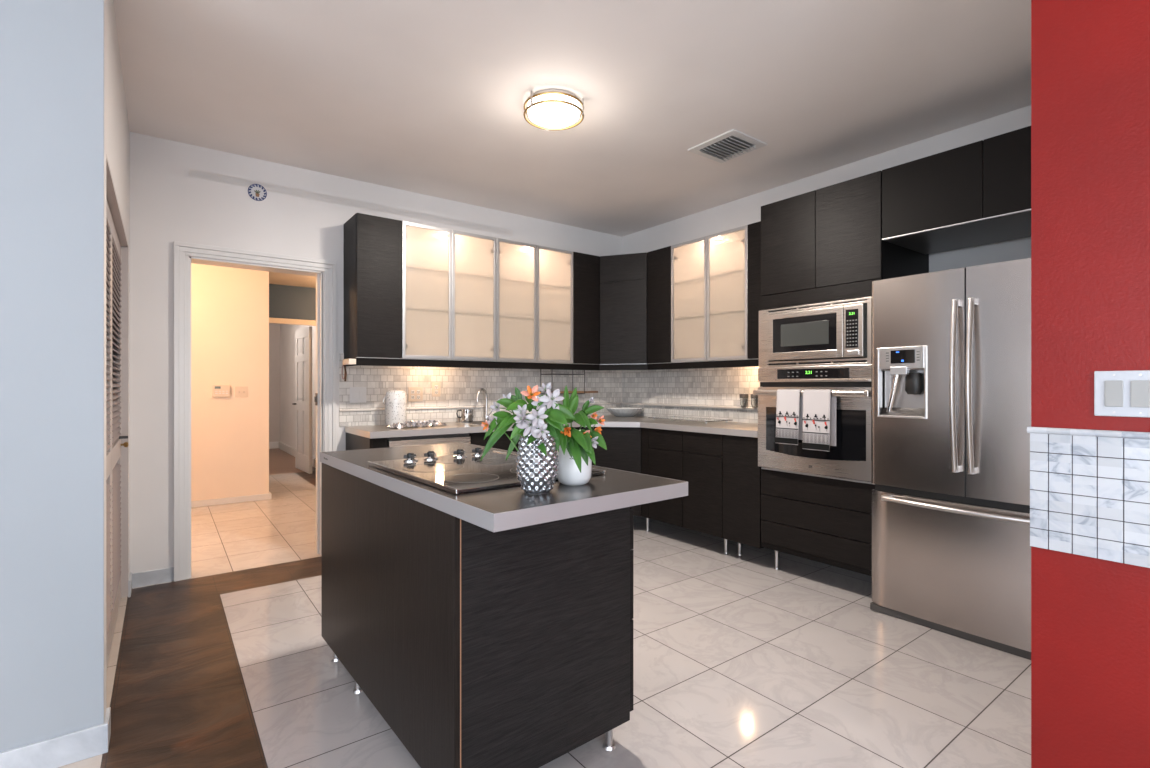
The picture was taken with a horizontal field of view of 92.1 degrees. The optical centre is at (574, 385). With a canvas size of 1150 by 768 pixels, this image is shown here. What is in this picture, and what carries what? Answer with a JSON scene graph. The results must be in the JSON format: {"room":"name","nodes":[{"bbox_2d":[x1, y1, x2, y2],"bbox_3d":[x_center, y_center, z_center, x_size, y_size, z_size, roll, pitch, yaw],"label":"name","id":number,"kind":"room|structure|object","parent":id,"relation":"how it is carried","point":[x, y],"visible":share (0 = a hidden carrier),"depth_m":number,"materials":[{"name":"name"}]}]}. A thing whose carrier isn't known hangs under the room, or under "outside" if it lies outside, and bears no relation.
{"room":"kitchen","nodes":[
{"label":"kitchen","id":0,"kind":"room"},
{"bbox_2d":[0,0,103,751],"bbox_3d":[-2.796,-0.155,0.942,3.045,2.750,0.020,0,0,-37],"label":"wall","id":1,"kind":"structure","parent":0,"point":[52,51],"depth_m":1.77,"materials":[{"name":"paint"}]},
{"bbox_2d":[0,567,173,767],"bbox_3d":[-3.257,1.173,1.740,3.260,0.095,1.875,0,0,-37],"label":"baseboard","id":2,"kind":"structure","parent":1,"relation":"attached to","point":[69,748],"depth_m":1.79,"materials":[{"name":"white wood"}]},
{"bbox_2d":[104,0,129,718],"bbox_3d":[-2.172,-0.155,2.570,0.100,2.750,1.843,0,0,-37],"label":"wall","id":3,"kind":"structure","parent":0,"point":[116,124],"depth_m":2.27,"materials":[{"name":"paint"}]},
{"bbox_2d":[106,154,127,597],"bbox_3d":[-2.151,0.205,2.541,0.100,2.030,1.593,0,0,-37],"label":"trim","id":4,"kind":"structure","parent":3,"relation":"attached to","point":[111,196],"depth_m":3.17,"materials":[{"name":"grey paint"}]},
{"bbox_2d":[106,597,127,707],"bbox_3d":[-2.119,1.221,2.522,0.070,0.018,1.663,0,0,-37],"label":"trim","id":5,"kind":"structure","parent":3,"relation":"attached to","point":[117,636],"depth_m":2.52,"materials":[{"name":"beige wood"}]},
{"bbox_2d":[106,198,128,670],"bbox_3d":[-2.136,0.205,2.557,0.067,1.990,1.572,0,0,-37],"label":"door","id":6,"kind":"structure","parent":3,"relation":"in","point":[113,248],"depth_m":2.67,"materials":[{"name":"grey paint"}]},
{"bbox_2d":[191,263,268,500],"bbox_3d":[-4.342,-0.052,5.257,2.525,2.545,0.120,0,0,-37],"label":"wall","id":7,"kind":"structure","parent":0,"point":[230,306],"depth_m":5.74,"materials":[{"name":"paint"}]},
{"bbox_2d":[212,385,229,396],"bbox_3d":[-3.632,0.056,5.691,0.152,0.122,0.033,0,0,-37],"label":"alarm keypad","id":8,"kind":"object","parent":7,"relation":"attached to","point":[217,390],"visible":1,"depth_m":5.68,"materials":[{"name":"beige plastic"}]},
{"bbox_2d":[191,492,270,507],"bbox_3d":[-4.325,1.190,5.251,2.545,0.060,0.150,0,0,-37],"label":"baseboard","id":9,"kind":"structure","parent":7,"relation":"attached to","point":[219,501],"depth_m":5.73,"materials":[{"name":"white wood"}]},
{"bbox_2d":[235,386,247,396],"bbox_3d":[-3.491,0.066,5.806,0.115,0.112,0.018,0,0,-37],"label":"hall light switch","id":10,"kind":"object","parent":7,"relation":"attached to","point":[240,391],"visible":1,"depth_m":5.81,"materials":[{"name":"beige plastic"}]},
{"bbox_2d":[269,323,279,441],"bbox_3d":[-5.352,-0.052,8.764,2.100,2.545,3.950,0,0,-37],"label":"wall","id":11,"kind":"structure","parent":0,"point":[274,329],"depth_m":10.75,"materials":[{"name":"paint"}]},
{"bbox_2d":[269,441,315,467],"bbox_3d":[-5.357,1.155,8.729,1.850,0.130,3.800,0,0,-37],"label":"baseboard","id":12,"kind":"structure","parent":11,"relation":"attached to","point":[290,450],"depth_m":10.17,"materials":[{"name":"white wood"}]},
{"bbox_2d":[269,284,315,320],"bbox_3d":[-4.101,-0.052,7.171,2.800,2.545,0.100,0,0,-37],"label":"wall","id":13,"kind":"structure","parent":0,"point":[285,301],"depth_m":7.37,"materials":[{"name":"paint"}]},
{"bbox_2d":[269,318,315,325],"bbox_3d":[-3.795,0.170,7.312,0.860,2.100,0.040,0,0,-37],"label":"trim","id":14,"kind":"structure","parent":13,"relation":"attached to","point":[271,320],"depth_m":7.34,"materials":[{"name":"beige wood"}]},
{"bbox_2d":[280,324,315,457],"bbox_3d":[-4.561,-0.052,9.292,0.100,2.545,3.850,0,0,-37],"label":"wall","id":15,"kind":"structure","parent":0,"point":[287,331],"depth_m":10.01,"materials":[{"name":"paint"}]},
{"bbox_2d":[292,326,311,473],"bbox_3d":[-3.892,0.200,7.884,0.092,2.020,0.760,0,0,-40],"label":"door","id":16,"kind":"structure","parent":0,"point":[303,337],"depth_m":7.86,"materials":[{"name":"white wood"}]},
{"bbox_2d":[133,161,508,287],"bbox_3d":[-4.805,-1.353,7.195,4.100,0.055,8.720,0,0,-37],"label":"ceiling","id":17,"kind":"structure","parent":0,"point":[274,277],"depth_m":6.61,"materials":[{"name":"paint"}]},
{"bbox_2d":[130,132,621,573],"bbox_3d":[-1.461,-0.155,4.337,4.955,2.750,0.140,0,0,-37],"label":"wall","id":18,"kind":"structure","parent":0,"point":[171,205],"depth_m":3.56,"materials":[{"name":"paint"}]},
{"bbox_2d":[174,241,336,581],"bbox_3d":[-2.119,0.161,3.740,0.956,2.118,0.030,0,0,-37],"label":"trim","id":19,"kind":"structure","parent":18,"relation":"attached to","point":[182,251],"depth_m":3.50,"materials":[{"name":"white wood"}]},
{"bbox_2d":[248,184,266,200],"bbox_3d":[-2.142,-1.302,3.736,0.113,0.113,0.009,0,0,-37],"label":"wall plaque","id":20,"kind":"object","parent":18,"relation":"attached to","point":[257,192],"visible":1,"depth_m":3.73,"materials":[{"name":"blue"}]},
{"bbox_2d":[350,387,365,402],"bbox_3d":[-1.612,0.070,4.120,0.118,0.116,0.009,0,0,-37],"label":"switch plate","id":21,"kind":"object","parent":18,"relation":"attached to","point":[357,394],"visible":1,"depth_m":4.12,"materials":[{"name":"white plastic"}]},
{"bbox_2d":[344,213,401,358],"bbox_3d":[-1.470,-0.690,4.024,0.314,0.990,0.350,0,0,-37],"label":"upper cabinet","id":22,"kind":"object","parent":18,"relation":"attached to","point":[372,244],"visible":0.98,"depth_m":3.88,"materials":[{"name":"black wood"}]},
{"bbox_2d":[408,387,422,401],"bbox_3d":[-1.261,0.070,4.382,0.118,0.116,0.009,0,0,-37],"label":"outlet","id":23,"kind":"object","parent":18,"relation":"attached to","point":[415,394],"visible":1,"depth_m":4.38,"materials":[{"name":"beige plastic"}]},
{"bbox_2d":[432,382,439,396],"bbox_3d":[-1.123,0.032,4.485,0.072,0.116,0.009,0,0,-37],"label":"outlet","id":24,"kind":"object","parent":18,"relation":"attached to","point":[435,385],"visible":1,"depth_m":4.48,"materials":[{"name":"beige plastic"}]},
{"bbox_2d":[402,221,496,360],"bbox_3d":[-1.038,-0.690,4.347,0.764,0.990,0.350,0,0,-37],"label":"upper cabinet","id":25,"kind":"object","parent":18,"relation":"attached to","point":[449,277],"visible":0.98,"depth_m":4.46,"materials":[{"name":"white glass"}]},
{"bbox_2d":[406,267,492,278],"bbox_3d":[-1.040,-0.857,4.350,0.727,0.010,0.318,0,0,-37],"label":"glass shelf","id":26,"kind":"object","parent":25,"relation":"attached to","point":[451,272],"depth_m":4.37,"materials":[{"name":"white"}]},
{"bbox_2d":[406,308,492,316],"bbox_3d":[-1.040,-0.555,4.350,0.727,0.010,0.318,0,0,-37],"label":"glass shelf","id":27,"kind":"object","parent":25,"relation":"attached to","point":[451,311],"depth_m":4.39,"materials":[{"name":"white"}]},
{"bbox_2d":[339,353,621,426],"bbox_3d":[-0.620,0.030,4.872,2.752,0.540,0.009,0,0,-37],"label":"backsplash","id":28,"kind":"structure","parent":18,"relation":"attached to","point":[459,387],"depth_m":4.58,"materials":[{"name":"tile"}]},
{"bbox_2d":[497,238,572,362],"bbox_3d":[-0.424,-0.690,4.805,0.764,0.990,0.350,0,0,-37],"label":"upper cabinet","id":29,"kind":"object","parent":18,"relation":"attached to","point":[535,282],"visible":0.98,"depth_m":4.93,"materials":[{"name":"white glass"}]},
{"bbox_2d":[499,279,569,288],"bbox_3d":[-0.427,-0.857,4.808,0.727,0.010,0.318,0,0,-37],"label":"glass shelf","id":30,"kind":"object","parent":29,"relation":"attached to","point":[535,283],"depth_m":4.85,"materials":[{"name":"white glass"}]},
{"bbox_2d":[499,316,569,322],"bbox_3d":[-0.427,-0.555,4.808,0.727,0.010,0.318,0,0,-37],"label":"glass shelf","id":31,"kind":"object","parent":29,"relation":"attached to","point":[535,319],"depth_m":4.87,"materials":[{"name":"white glass"}]},
{"bbox_2d":[339,402,757,411],"bbox_3d":[0.002,0.184,4.038,2.751,0.020,2.071,0,0,-37],"label":"trim","id":32,"kind":"structure","parent":18,"relation":"attached to","point":[621,403],"depth_m":4.66,"materials":[{"name":"grey stone"}]},
{"bbox_2d":[739,394,747,406],"bbox_3d":[1.359,0.121,4.457,0.069,0.105,0.069,0,0,-37],"label":"drinking glass","id":33,"kind":"object","parent":32,"relation":"on","point":[743,397],"visible":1,"depth_m":4.43,"materials":[{"name":"white"}]},
{"bbox_2d":[751,394,757,407],"bbox_3d":[1.422,0.121,4.373,0.069,0.105,0.069,0,0,-37],"label":"drinking glass","id":34,"kind":"object","parent":32,"relation":"on","point":[754,398],"visible":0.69,"depth_m":4.35,"materials":[{"name":"white"}]},
{"bbox_2d":[346,357,758,369],"bbox_3d":[-0.119,-0.167,4.453,3.175,0.056,1.287,0,0,-1],"label":"valance","id":35,"kind":"object","parent":18,"relation":"attached to","point":[366,361],"visible":0.85,"depth_m":4.40,"materials":[{"name":"black wood"}]},
{"bbox_2d":[342,365,346,380],"bbox_3d":[-1.656,-0.106,3.982,0.022,0.152,0.034,0,0,29],"label":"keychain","id":36,"kind":"object","parent":35,"relation":"hanging from","point":[345,370],"visible":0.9,"depth_m":3.98,"materials":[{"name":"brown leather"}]},
{"bbox_2d":[343,359,355,364],"bbox_3d":[-1.567,-0.164,3.846,0.050,0.038,0.160,0,0,-37],"label":"box","id":37,"kind":"object","parent":35,"relation":"attached to","point":[345,361],"visible":1,"depth_m":3.79,"materials":[{"name":"beige plastic"}]},
{"bbox_2d":[573,252,598,363],"bbox_3d":[0.001,-0.690,5.122,0.295,0.990,0.350,0,0,-37],"label":"upper cabinet","id":38,"kind":"object","parent":18,"relation":"attached to","point":[585,266],"visible":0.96,"depth_m":4.97,"materials":[{"name":"black wood"}]},
{"bbox_2d":[540,369,584,393],"bbox_3d":[-0.111,-0.056,5.032,0.367,0.270,0.187,0,0,-37],"label":"wire shelf","id":39,"kind":"object","parent":38,"relation":"hanging from","point":[572,374],"visible":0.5,"depth_m":5.06,"materials":[{"name":"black metal"}]},
{"bbox_2d":[58,448,1030,767],"bbox_3d":[-2.689,1.250,4.107,7.000,0.060,16.200,0,0,-37],"label":"floor","id":40,"kind":"structure","parent":0,"point":[742,661],"depth_m":2.32,"materials":[{"name":"white tile"}]},
{"bbox_2d":[346,432,386,449],"bbox_3d":[-1.467,0.783,3.877,0.115,0.874,0.589,0,0,-37],"label":"end panel","id":41,"kind":"object","parent":40,"relation":"on","point":[353,442],"visible":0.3,"depth_m":3.73,"materials":[{"name":"black wood"}]},
{"bbox_2d":[387,433,470,446],"bbox_3d":[-1.158,0.785,4.066,0.594,0.870,0.630,0,0,-37],"label":"dishwasher","id":42,"kind":"object","parent":40,"relation":"on","point":[463,437],"visible":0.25,"depth_m":3.84,"materials":[{"name":"grey metal"}]},
{"bbox_2d":[322,463,632,767],"bbox_3d":[-0.466,0.782,2.170,0.661,0.876,1.309,0,0,-39],"label":"base cabinet","id":43,"kind":"object","parent":40,"relation":"on","point":[476,646],"visible":0.78,"depth_m":1.67,"materials":[{"name":"black wood"}]},
{"bbox_2d":[320,442,687,531],"bbox_3d":[-0.398,0.321,2.108,0.694,0.043,1.537,0,0,-39],"label":"countertop","id":44,"kind":"structure","parent":43,"relation":"on","point":[503,508],"depth_m":1.58,"materials":[{"name":"grey stone"}]},
{"bbox_2d":[368,447,605,493],"bbox_3d":[-0.339,0.278,1.972,0.548,0.044,0.731,0,0,-39],"label":"cooktop","id":45,"kind":"object","parent":44,"relation":"in","point":[461,472],"visible":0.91,"depth_m":1.90,"materials":[{"name":"black glass"}]},
{"bbox_2d":[515,428,558,493],"bbox_3d":[-0.106,0.210,1.565,0.122,0.180,0.122,0,0,-20],"label":"vase","id":46,"kind":"object","parent":44,"relation":"on","point":[537,473],"visible":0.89,"depth_m":1.52,"materials":[{"name":"silver glass"}]},
{"bbox_2d":[480,412,519,460],"bbox_3d":[-0.193,0.181,1.560,0.150,0.212,0.071,0,0,-2],"label":"flower","id":47,"kind":"object","parent":46,"relation":"in","point":[491,425],"visible":0.88,"depth_m":1.55,"materials":[{"name":"green plant"}]},
{"bbox_2d":[490,387,521,418],"bbox_3d":[-0.180,0.145,1.584,0.118,0.282,0.077,0,0,-14],"label":"flower","id":48,"kind":"object","parent":46,"relation":"in","point":[505,401],"visible":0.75,"depth_m":1.59,"materials":[{"name":"green plant"}]},
{"bbox_2d":[506,385,547,439],"bbox_3d":[-0.130,0.142,1.547,0.117,0.287,0.091,0,0,13],"label":"flower","id":49,"kind":"object","parent":46,"relation":"in","point":[518,406],"visible":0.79,"depth_m":1.55,"materials":[{"name":"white plant"}]},
{"bbox_2d":[506,412,549,455],"bbox_3d":[-0.119,0.178,1.525,0.102,0.216,0.104,0,0,-37],"label":"flower","id":50,"kind":"object","parent":46,"relation":"in","point":[536,433],"visible":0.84,"depth_m":1.51,"materials":[{"name":"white plant"}]},
{"bbox_2d":[514,400,571,439],"bbox_3d":[-0.088,0.161,1.530,0.157,0.252,0.109,0,0,0],"label":"flower","id":51,"kind":"object","parent":46,"relation":"in","point":[537,417],"visible":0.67,"depth_m":1.50,"materials":[{"name":"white plant"}]},
{"bbox_2d":[538,383,575,451],"bbox_3d":[-0.044,0.139,1.547,0.099,0.295,0.129,0,0,-37],"label":"flower","id":52,"kind":"object","parent":46,"relation":"in","point":[557,416],"visible":0.93,"depth_m":1.55,"materials":[{"name":"green plant"}]},
{"bbox_2d":[557,446,591,485],"bbox_3d":[-0.003,0.237,1.697,0.110,0.126,0.110,0,0,-37],"label":"flower pot","id":53,"kind":"object","parent":44,"relation":"on","point":[568,471],"visible":0.5,"depth_m":1.65,"materials":[{"name":"white ceramic"}]},
{"bbox_2d":[563,385,578,426],"bbox_3d":[-0.012,0.140,1.647,0.053,0.284,0.095,0,0,29],"label":"flower","id":54,"kind":"object","parent":53,"relation":"in","point":[572,403],"visible":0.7,"depth_m":1.65,"materials":[{"name":"green plant"}]},
{"bbox_2d":[556,424,587,472],"bbox_3d":[0.004,0.197,1.620,0.095,0.171,0.134,0,0,13],"label":"flower","id":55,"kind":"object","parent":53,"relation":"in","point":[570,439],"visible":0.89,"depth_m":1.58,"materials":[{"name":"green plant"}]},
{"bbox_2d":[566,397,594,429],"bbox_3d":[0.011,0.158,1.649,0.084,0.248,0.107,0,0,21],"label":"flower","id":56,"kind":"object","parent":53,"relation":"in","point":[580,420],"visible":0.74,"depth_m":1.63,"materials":[{"name":"green plant"}]},
{"bbox_2d":[578,405,604,433],"bbox_3d":[0.024,0.170,1.648,0.124,0.225,0.073,0,0,42],"label":"flower","id":57,"kind":"object","parent":53,"relation":"in","point":[592,409],"visible":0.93,"depth_m":1.63,"materials":[{"name":"green plant"}]},
{"bbox_2d":[579,429,606,465],"bbox_3d":[0.019,0.205,1.629,0.078,0.156,0.143,0,0,-37],"label":"flower","id":58,"kind":"object","parent":53,"relation":"in","point":[592,438],"visible":0.66,"depth_m":1.60,"materials":[{"name":"green plant"}]},
{"bbox_2d":[469,431,520,451],"bbox_3d":[-0.693,0.783,4.454,0.599,0.874,0.589,0,0,-37],"label":"base cabinet","id":59,"kind":"object","parent":40,"relation":"on","point":[503,443],"visible":0.03,"depth_m":4.16,"materials":[{"name":"black wood"}]},
{"bbox_2d":[582,427,649,530],"bbox_3d":[0.382,0.783,5.035,0.966,0.874,0.943,0,0,-37],"label":"base cabinet","id":60,"kind":"object","parent":40,"relation":"on","point":[623,452],"visible":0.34,"depth_m":4.60,"materials":[{"name":"black wood"}]},
{"bbox_2d":[345,415,757,438],"bbox_3d":[0.016,0.321,4.049,2.712,0.043,2.068,0,0,-37],"label":"countertop","id":61,"kind":"structure","parent":60,"relation":"on","point":[744,429],"depth_m":4.05,"materials":[{"name":"grey stone"}]},
{"bbox_2d":[383,390,405,425],"bbox_3d":[-1.343,0.167,4.151,0.154,0.266,0.154,0,0,3],"label":"canister","id":62,"kind":"object","parent":61,"relation":"on","point":[395,400],"visible":0.81,"depth_m":4.09,"materials":[{"name":"ceramic"}]},
{"bbox_2d":[386,420,447,427],"bbox_3d":[-1.149,0.276,4.045,0.467,0.042,0.176,0,0,-44],"label":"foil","id":63,"kind":"object","parent":61,"relation":"on","point":[418,423],"visible":1,"depth_m":3.98,"materials":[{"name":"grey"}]},
{"bbox_2d":[456,409,473,421],"bbox_3d":[-0.892,0.246,4.530,0.135,0.108,0.120,0,0,1],"label":"metal cup","id":64,"kind":"object","parent":61,"relation":"on","point":[466,415],"visible":0.98,"depth_m":4.48,"materials":[{"name":"silver metal"}]},
{"bbox_2d":[476,388,492,420],"bbox_3d":[-0.765,0.160,4.633,0.054,0.280,0.173,0,0,43],"label":"tap","id":65,"kind":"object","parent":61,"relation":"on","point":[480,389],"visible":0.89,"depth_m":4.64,"materials":[{"name":"silver metal"}]},
{"bbox_2d":[456,421,514,425],"bbox_3d":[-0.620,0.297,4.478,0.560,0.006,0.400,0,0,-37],"label":"sink","id":66,"kind":"object","parent":61,"relation":"in","point":[478,423],"visible":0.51,"depth_m":4.41,"materials":[{"name":"silver metal"}]},
{"bbox_2d":[463,421,485,424],"bbox_3d":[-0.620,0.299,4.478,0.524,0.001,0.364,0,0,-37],"label":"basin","id":67,"kind":"object","parent":66,"relation":"in","point":[474,422],"depth_m":4.47,"materials":[{"name":"grey metal"}]},
{"bbox_2d":[606,408,643,416],"bbox_3d":[0.482,0.261,5.375,0.368,0.079,0.368,0,0,-37],"label":"bowl","id":68,"kind":"object","parent":61,"relation":"on","point":[618,412],"visible":1,"depth_m":5.27,"materials":[{"name":"white ceramic"}]},
{"bbox_2d":[648,415,731,423],"bbox_3d":[0.962,0.285,4.673,0.310,0.030,0.660,0,0,-37],"label":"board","id":69,"kind":"object","parent":61,"relation":"on","point":[706,420],"visible":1,"depth_m":4.63,"materials":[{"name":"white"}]},
{"bbox_2d":[642,428,682,526],"bbox_3d":[0.934,0.713,4.575,0.629,0.734,0.448,0,0,-37],"label":"base cabinet","id":70,"kind":"object","parent":40,"relation":"on","point":[665,450],"depth_m":4.36,"materials":[{"name":"black wood"}]},
{"bbox_2d":[683,431,728,553],"bbox_3d":[1.180,0.783,4.246,0.629,0.874,0.369,0,0,-37],"label":"base cabinet","id":71,"kind":"object","parent":40,"relation":"on","point":[702,452],"visible":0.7,"depth_m":4.04,"materials":[{"name":"black wood"}]},
{"bbox_2d":[723,435,763,555],"bbox_3d":[1.383,0.783,3.974,0.629,0.874,0.308,0,0,-37],"label":"base cabinet","id":72,"kind":"object","parent":40,"relation":"on","point":[742,519],"visible":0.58,"depth_m":3.78,"materials":[{"name":"black wood"}]},
{"bbox_2d":[761,171,928,575],"bbox_3d":[1.706,0.018,3.541,0.629,2.405,0.764,0,0,-37],"label":"tall cabinet","id":73,"kind":"object","parent":40,"relation":"on","point":[826,244],"visible":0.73,"depth_m":3.32,"materials":[{"name":"black wood"}]},
{"bbox_2d":[753,364,871,483],"bbox_3d":[1.634,0.214,3.488,0.650,0.665,0.762,0,0,-37],"label":"wall oven","id":74,"kind":"object","parent":73,"relation":"in","point":[850,459],"visible":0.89,"depth_m":3.25,"materials":[{"name":"grey metal"}]},
{"bbox_2d":[775,389,802,444],"bbox_3d":[1.317,0.191,3.388,0.048,0.334,0.182,0,0,-37],"label":"tea towel","id":75,"kind":"object","parent":74,"relation":"hanging from","point":[789,405],"visible":0.98,"depth_m":3.37,"materials":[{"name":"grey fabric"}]},
{"bbox_2d":[802,389,836,451],"bbox_3d":[1.428,0.201,3.239,0.048,0.354,0.191,0,0,-37],"label":"tea towel","id":76,"kind":"object","parent":74,"relation":"hanging from","point":[819,407],"visible":1,"depth_m":3.22,"materials":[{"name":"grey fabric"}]},
{"bbox_2d":[759,297,870,366],"bbox_3d":[1.557,-0.306,3.430,0.342,0.372,0.762,0,0,-37],"label":"microwave","id":77,"kind":"object","parent":73,"relation":"in","point":[835,332],"visible":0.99,"depth_m":3.31,"materials":[{"name":"silver metal"}]},
{"bbox_2d":[870,258,1030,659],"bbox_3d":[2.112,0.329,2.826,0.794,1.783,0.905,0,0,-37],"label":"refrigerator","id":78,"kind":"object","parent":40,"relation":"on","point":[951,349],"visible":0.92,"depth_m":2.66,"materials":[{"name":"grey metal"}]},
{"bbox_2d":[113,0,1030,236],"bbox_3d":[-0.042,-1.580,0.642,7.100,0.100,7.480,0,0,-37],"label":"ceiling","id":79,"kind":"structure","parent":0,"point":[426,97],"depth_m":2.82,"materials":[{"name":"paint"}]},
{"bbox_2d":[523,89,583,130],"bbox_3d":[-0.114,-1.481,2.996,0.328,0.098,0.328,0,0,-37],"label":"ceiling lamp","id":80,"kind":"object","parent":79,"relation":"attached to","point":[552,109],"visible":1,"depth_m":2.92,"materials":[{"name":"white glass"}]},
{"bbox_2d":[688,129,766,162],"bbox_3d":[0.973,-1.514,3.546,0.340,0.031,0.360,0,0,-37],"label":"ceiling vent","id":81,"kind":"object","parent":79,"relation":"in","point":[731,144],"visible":1,"depth_m":3.52,"materials":[{"name":"white metal"}]},
{"bbox_2d":[551,391,597,392],"bbox_3d":[0.005,0.061,5.119,0.528,0.018,0.160,0,0,-37],"label":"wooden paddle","id":82,"kind":"object","parent":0,"point":[551,391],"visible":0.68,"depth_m":5.06,"materials":[{"name":"brown wood"}]},
{"bbox_2d":[622,105,1030,272],"bbox_3d":[1.836,-0.155,3.977,0.100,2.750,4.380,0,0,-37],"label":"wall","id":83,"kind":"structure","parent":0,"point":[744,211],"depth_m":3.74,"materials":[{"name":"paint"}]},
{"bbox_2d":[599,252,648,363],"bbox_3d":[0.466,-0.690,5.243,0.584,0.990,0.713,0,0,-37],"label":"upper cabinet","id":84,"kind":"object","parent":83,"relation":"attached to","point":[622,278],"visible":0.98,"depth_m":5.00,"materials":[{"name":"black wood"}]},
{"bbox_2d":[647,246,670,362],"bbox_3d":[0.864,-0.690,4.909,0.345,0.990,0.284,0,0,-37],"label":"upper cabinet","id":85,"kind":"object","parent":83,"relation":"attached to","point":[659,260],"visible":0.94,"depth_m":4.80,"materials":[{"name":"black wood"}]},
{"bbox_2d":[622,366,759,422],"bbox_3d":[1.108,0.030,4.863,0.009,0.540,2.071,0,0,-37],"label":"backsplash","id":86,"kind":"structure","parent":83,"relation":"attached to","point":[696,386],"depth_m":4.94,"materials":[{"name":"tile"}]},
{"bbox_2d":[671,225,747,361],"bbox_3d":[1.178,-0.690,4.487,0.345,0.990,0.764,0,0,-37],"label":"upper cabinet","id":87,"kind":"object","parent":83,"relation":"attached to","point":[709,274],"visible":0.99,"depth_m":4.68,"materials":[{"name":"white glass"}]},
{"bbox_2d":[674,270,744,284],"bbox_3d":[1.181,-0.857,4.490,0.313,0.010,0.727,0,0,-37],"label":"glass shelf","id":88,"kind":"object","parent":87,"relation":"attached to","point":[738,280],"depth_m":4.57,"materials":[{"name":"white"}]},
{"bbox_2d":[674,310,744,319],"bbox_3d":[1.181,-0.555,4.490,0.313,0.010,0.727,0,0,-37],"label":"glass shelf","id":89,"kind":"object","parent":87,"relation":"attached to","point":[706,315],"depth_m":4.57,"materials":[{"name":"white glass"}]},
{"bbox_2d":[748,221,760,358],"bbox_3d":[1.499,-0.690,4.057,0.345,0.990,0.307,0,0,-37],"label":"upper cabinet","id":90,"kind":"object","parent":83,"relation":"attached to","point":[754,229],"visible":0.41,"depth_m":4.03,"materials":[{"name":"black wood"}]},
{"bbox_2d":[882,126,1030,254],"bbox_3d":[2.198,-0.992,2.832,0.570,0.386,0.954,0,0,-37],"label":"upper cabinet","id":91,"kind":"object","parent":83,"relation":"attached to","point":[978,193],"visible":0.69,"depth_m":2.79,"materials":[{"name":"black wood"}]},
{"bbox_2d":[1031,0,1149,767],"bbox_3d":[1.804,-0.155,0.824,0.110,2.750,1.763,0,0,-37],"label":"wall","id":92,"kind":"structure","parent":0,"point":[1090,59],"depth_m":1.41,"materials":[{"name":"paint"}]},
{"bbox_2d":[1027,427,1149,567],"bbox_3d":[1.754,0.272,0.790,0.018,0.322,1.769,0,0,-37],"label":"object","id":93,"kind":"structure","parent":92,"relation":"attached to","point":[1090,489],"depth_m":1.39,"materials":[{"name":"grey tile"}]},
{"bbox_2d":[1094,370,1149,417],"bbox_3d":[1.354,0.020,1.326,0.011,0.112,0.165,0,0,-37],"label":"switch plate","id":94,"kind":"object","parent":92,"relation":"attached to","point":[1116,393],"visible":1,"depth_m":1.35,"materials":[{"name":"grey plastic"}]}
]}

